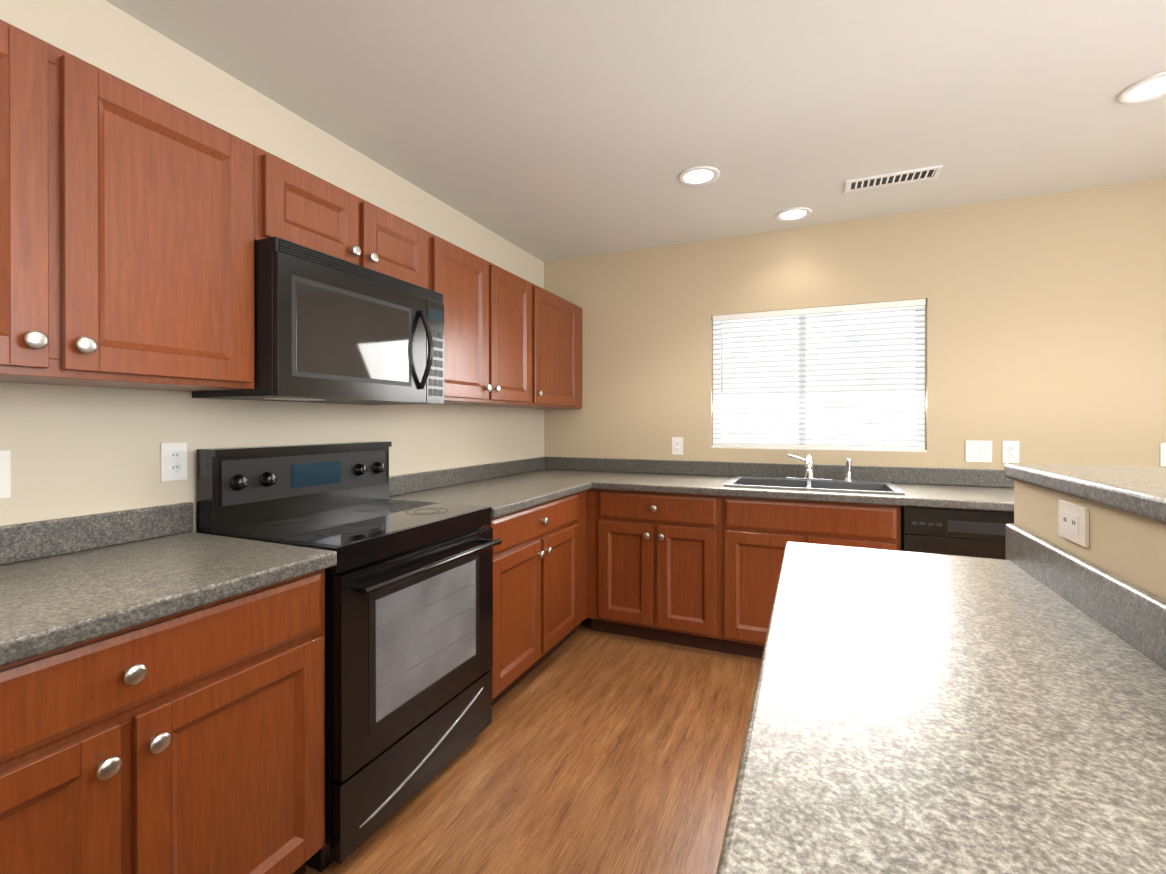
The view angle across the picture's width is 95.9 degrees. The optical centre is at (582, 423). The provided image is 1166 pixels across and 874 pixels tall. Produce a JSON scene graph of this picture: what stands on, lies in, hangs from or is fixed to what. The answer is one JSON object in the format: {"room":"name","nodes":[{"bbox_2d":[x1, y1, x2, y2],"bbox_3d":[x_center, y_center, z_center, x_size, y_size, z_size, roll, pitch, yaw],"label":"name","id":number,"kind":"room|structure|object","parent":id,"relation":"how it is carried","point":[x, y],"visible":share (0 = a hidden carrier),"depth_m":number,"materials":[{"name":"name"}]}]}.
{"room":"kitchen","nodes":[
{"label":"kitchen","id":0,"kind":"room"},
{"bbox_2d":[0,0,543,532],"bbox_3d":[-1.567,0.034,1.108,0.120,2.440,6.380,0,0,23],"label":"wall","id":1,"kind":"structure","parent":0,"point":[80,450],"depth_m":1.69,"materials":[{"name":"paint"}]},
{"bbox_2d":[0,450,10,497],"bbox_3d":[-1.428,0.124,1.266,0.009,0.116,0.072,0,0,23],"label":"electrical outlet","id":2,"kind":"object","parent":1,"relation":"attached to","point":[5,474],"visible":1,"depth_m":1.29,"materials":[{"name":"white plastic"}]},
{"bbox_2d":[0,19,254,391],"bbox_3d":[-1.289,-0.461,1.178,0.328,0.720,0.943,0,0,23],"label":"upper cabinet","id":3,"kind":"object","parent":1,"relation":"attached to","point":[127,235],"visible":1,"depth_m":1.22,"materials":[{"name":"brown wood"}]},
{"bbox_2d":[160,443,186,481],"bbox_3d":[-1.268,0.117,1.633,0.009,0.116,0.072,0,0,23],"label":"electrical outlet","id":4,"kind":"object","parent":1,"relation":"attached to","point":[173,461],"visible":1,"depth_m":1.63,"materials":[{"name":"white plastic"}]},
{"bbox_2d":[254,145,427,288],"bbox_3d":[-0.936,-0.684,1.954,0.357,0.278,0.764,0,0,23],"label":"upper cabinet","id":5,"kind":"object","parent":1,"relation":"attached to","point":[296,204],"visible":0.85,"depth_m":1.79,"materials":[{"name":"brown wood"}]},
{"bbox_2d":[192,236,443,404],"bbox_3d":[-0.887,-0.312,1.935,0.462,0.464,0.756,0,0,23],"label":"microwave","id":6,"kind":"object","parent":5,"relation":"attached to","point":[330,329],"visible":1,"depth_m":1.72,"materials":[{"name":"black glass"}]},
{"bbox_2d":[427,231,538,406],"bbox_3d":[-0.609,-0.466,2.741,0.328,0.720,0.938,0,0,23],"label":"upper cabinet","id":7,"kind":"object","parent":1,"relation":"attached to","point":[512,340],"depth_m":2.62,"materials":[{"name":"brown wood"}]},
{"bbox_2d":[514,287,581,408],"bbox_3d":[-0.315,-0.468,3.419,0.328,0.720,0.700,0,0,23],"label":"upper cabinet","id":8,"kind":"object","parent":1,"relation":"attached to","point":[560,320],"depth_m":3.41,"materials":[{"name":"brown wood"}]},
{"bbox_2d":[304,618,761,873],"bbox_3d":[0.598,1.307,0.172,4.840,0.100,6.380,0,0,23],"label":"floor","id":9,"kind":"structure","parent":0,"point":[588,750],"depth_m":1.87,"materials":[{"name":"laminate"}]},
{"bbox_2d":[0,569,324,873],"bbox_3d":[-1.161,0.819,1.115,0.618,0.870,0.960,0,0,23],"label":"base cabinet","id":10,"kind":"object","parent":9,"relation":"on","point":[191,741],"visible":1,"depth_m":1.07,"materials":[{"name":"brown wood"}]},
{"bbox_2d":[0,502,336,666],"bbox_3d":[-1.522,0.320,0.249,0.643,0.135,2.838,0,0,23],"label":"countertop","id":11,"kind":"structure","parent":10,"relation":"on","point":[67,581],"depth_m":1.24,"materials":[{"name":"stone"}]},
{"bbox_2d":[197,441,501,872],"bbox_3d":[-0.767,0.666,1.886,0.685,1.172,0.756,0,0,23],"label":"range","id":12,"kind":"object","parent":9,"relation":"on","point":[408,640],"visible":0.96,"depth_m":1.70,"materials":[{"name":"black metal"}]},
{"bbox_2d":[484,491,583,705],"bbox_3d":[-0.481,0.814,2.680,0.618,0.870,0.914,0,0,23],"label":"base cabinet","id":13,"kind":"object","parent":9,"relation":"on","point":[539,583],"depth_m":2.49,"materials":[{"name":"brown wood"}]},
{"bbox_2d":[389,460,592,517],"bbox_3d":[-0.452,0.312,2.704,0.650,0.135,0.990,0,0,23],"label":"countertop","id":14,"kind":"structure","parent":13,"relation":"on","point":[503,488],"depth_m":2.80,"materials":[{"name":"stone"}]},
{"bbox_2d":[584,490,586,619],"bbox_3d":[-0.136,0.811,3.498,0.598,0.870,0.615,0,0,23],"label":"base cabinet","id":15,"kind":"object","parent":9,"relation":"on","point":[585,492],"depth_m":3.09,"materials":[{"name":"brown wood"}]},
{"bbox_2d":[520,456,616,459],"bbox_3d":[-0.120,0.309,3.475,0.643,0.135,0.450,0,0,23],"label":"countertop","id":16,"kind":"structure","parent":15,"relation":"on","point":[544,457],"depth_m":3.77,"materials":[{"name":"stone"}]},
{"bbox_2d":[581,458,1013,511],"bbox_3d":[1.285,0.311,2.852,3.718,0.135,0.666,0,0,23],"label":"countertop","id":17,"kind":"structure","parent":15,"relation":"on","point":[952,488],"depth_m":2.92,"materials":[{"name":"stone"}]},
{"bbox_2d":[724,476,904,494],"bbox_3d":[1.242,0.410,2.893,0.840,0.167,0.500,0,0,23],"label":"sink basin","id":18,"kind":"object","parent":17,"relation":"in","point":[876,487],"visible":0.19,"depth_m":2.93,"materials":[{"name":"silver metal"}]},
{"bbox_2d":[786,454,852,481],"bbox_3d":[1.330,0.249,2.963,0.356,0.153,0.250,0,0,23],"label":"faucet set","id":19,"kind":"object","parent":17,"relation":"on","point":[809,470],"visible":0.98,"depth_m":3.01,"materials":[{"name":"silver metal"}]},
{"bbox_2d":[587,489,722,651],"bbox_3d":[0.489,0.812,3.210,0.773,0.870,0.647,0,0,23],"label":"base cabinet","id":20,"kind":"object","parent":9,"relation":"on","point":[653,566],"visible":0.85,"depth_m":2.94,"materials":[{"name":"brown wood"}]},
{"bbox_2d":[721,496,900,658],"bbox_3d":[1.224,0.813,2.890,0.830,0.870,0.647,0,0,23],"label":"base cabinet","id":21,"kind":"object","parent":9,"relation":"on","point":[757,534],"visible":0.29,"depth_m":2.70,"materials":[{"name":"brown wood"}]},
{"bbox_2d":[901,506,1013,559],"bbox_3d":[1.887,0.816,2.609,0.600,0.867,0.629,0,0,23],"label":"dishwasher","id":22,"kind":"object","parent":9,"relation":"on","point":[964,532],"visible":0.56,"depth_m":2.37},
{"bbox_2d":[1014,480,1165,599],"bbox_3d":[0.636,0.703,0.107,0.120,1.110,2.695,0,0,23],"label":"wall","id":23,"kind":"structure","parent":9,"relation":"on","point":[1128,546],"depth_m":0.93,"materials":[{"name":"paint"}]},
{"bbox_2d":[1058,500,1088,546],"bbox_3d":[0.976,0.196,1.050,0.009,0.074,0.118,0,0,23],"label":"outlet","id":24,"kind":"object","parent":23,"relation":"attached to","point":[1073,522],"visible":1,"depth_m":1.04,"materials":[{"name":"white plastic"}]},
{"bbox_2d":[1004,464,1165,522],"bbox_3d":[0.809,0.128,0.021,0.536,0.038,2.760,0,0,23],"label":"bar","id":25,"kind":"object","parent":23,"relation":"on","point":[1141,491],"visible":1,"depth_m":1.01,"materials":[{"name":"stone"}]},
{"bbox_3d":[0.321,0.822,0.230,0.552,0.870,2.590,0,0,23],"label":"base cabinet","id":26,"kind":"object","parent":9,"relation":"on","visible":0},
{"bbox_2d":[716,523,1165,873],"bbox_3d":[0.329,0.323,0.242,0.548,0.128,2.660,0,0,23],"label":"countertop","id":27,"kind":"structure","parent":26,"relation":"on","point":[918,713],"depth_m":0.61,"materials":[{"name":"stone"}]},
{"bbox_2d":[105,0,1165,261],"bbox_3d":[0.598,-1.233,0.163,4.840,0.100,6.380,0,0,23],"label":"ceiling","id":28,"kind":"structure","parent":0,"point":[549,130],"depth_m":1.92,"materials":[{"name":"paint"}]},
{"bbox_2d":[678,166,719,185],"bbox_3d":[0.556,-1.186,2.526,0.196,0.007,0.196,0,0,23],"label":"recessed light","id":29,"kind":"object","parent":28,"relation":"in","point":[698,175],"visible":1,"depth_m":2.52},
{"bbox_2d":[775,207,811,221],"bbox_3d":[1.194,-1.188,2.990,0.196,0.007,0.196,0,0,23],"label":"recessed light","id":30,"kind":"object","parent":28,"relation":"in","point":[794,214],"visible":1,"depth_m":2.98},
{"bbox_2d":[844,165,942,192],"bbox_3d":[1.495,-1.185,2.554,0.400,0.008,0.130,0,0,23],"label":"ceiling vent","id":31,"kind":"object","parent":28,"relation":"in","point":[903,177],"visible":1,"depth_m":2.55,"materials":[{"name":"white metal"}]},
{"bbox_2d":[1117,71,1165,103],"bbox_3d":[2.018,-1.184,1.852,0.196,0.007,0.196,0,0,23],"label":"recessed light","id":32,"kind":"object","parent":28,"relation":"in","point":[1150,88],"visible":1,"depth_m":1.87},
{"bbox_2d":[544,178,1165,469],"bbox_3d":[1.845,0.028,3.038,4.600,2.440,0.120,0,0,23],"label":"wall","id":33,"kind":"structure","parent":0,"point":[1045,328],"depth_m":2.89,"materials":[{"name":"paint"}]},
{"bbox_2d":[672,437,682,454],"bbox_3d":[0.627,0.146,3.497,0.072,0.116,0.009,0,0,23],"label":"electrical outlet","id":34,"kind":"object","parent":33,"relation":"attached to","point":[677,445],"visible":1,"depth_m":3.49,"materials":[{"name":"white plastic"}]},
{"bbox_2d":[711,309,926,451],"bbox_3d":[1.400,-0.273,3.229,1.190,0.860,0.113,0,0,23],"label":"window","id":35,"kind":"structure","parent":33,"relation":"in","point":[842,449],"depth_m":3.23,"materials":[{"name":"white glass"}]},
{"bbox_2d":[713,299,925,449],"bbox_3d":[1.386,-0.279,3.196,1.174,0.844,0.042,0,0,23],"label":"window blinds","id":36,"kind":"object","parent":35,"relation":"attached to","point":[750,400],"visible":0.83,"depth_m":3.17,"materials":[{"name":"white plastic"}]},
{"bbox_2d":[965,440,991,461],"bbox_3d":[2.135,0.149,2.841,0.118,0.116,0.010,0,0,23],"label":"switch plate","id":37,"kind":"object","parent":33,"relation":"attached to","point":[978,451],"visible":1,"depth_m":2.84,"materials":[{"name":"white plastic"}]},
{"bbox_2d":[1002,441,1018,462],"bbox_3d":[2.264,0.149,2.785,0.072,0.116,0.009,0,0,23],"label":"electrical outlet","id":38,"kind":"object","parent":33,"relation":"attached to","point":[1010,451],"visible":1,"depth_m":2.78,"materials":[{"name":"white plastic"}]},
{"bbox_2d":[1160,443,1165,466],"bbox_3d":[2.833,0.150,2.538,0.072,0.116,0.010,0,0,23],"label":"switch plate","id":39,"kind":"object","parent":33,"relation":"attached to","point":[1162,454],"visible":1,"depth_m":2.55,"materials":[{"name":"white plastic"}]}
]}

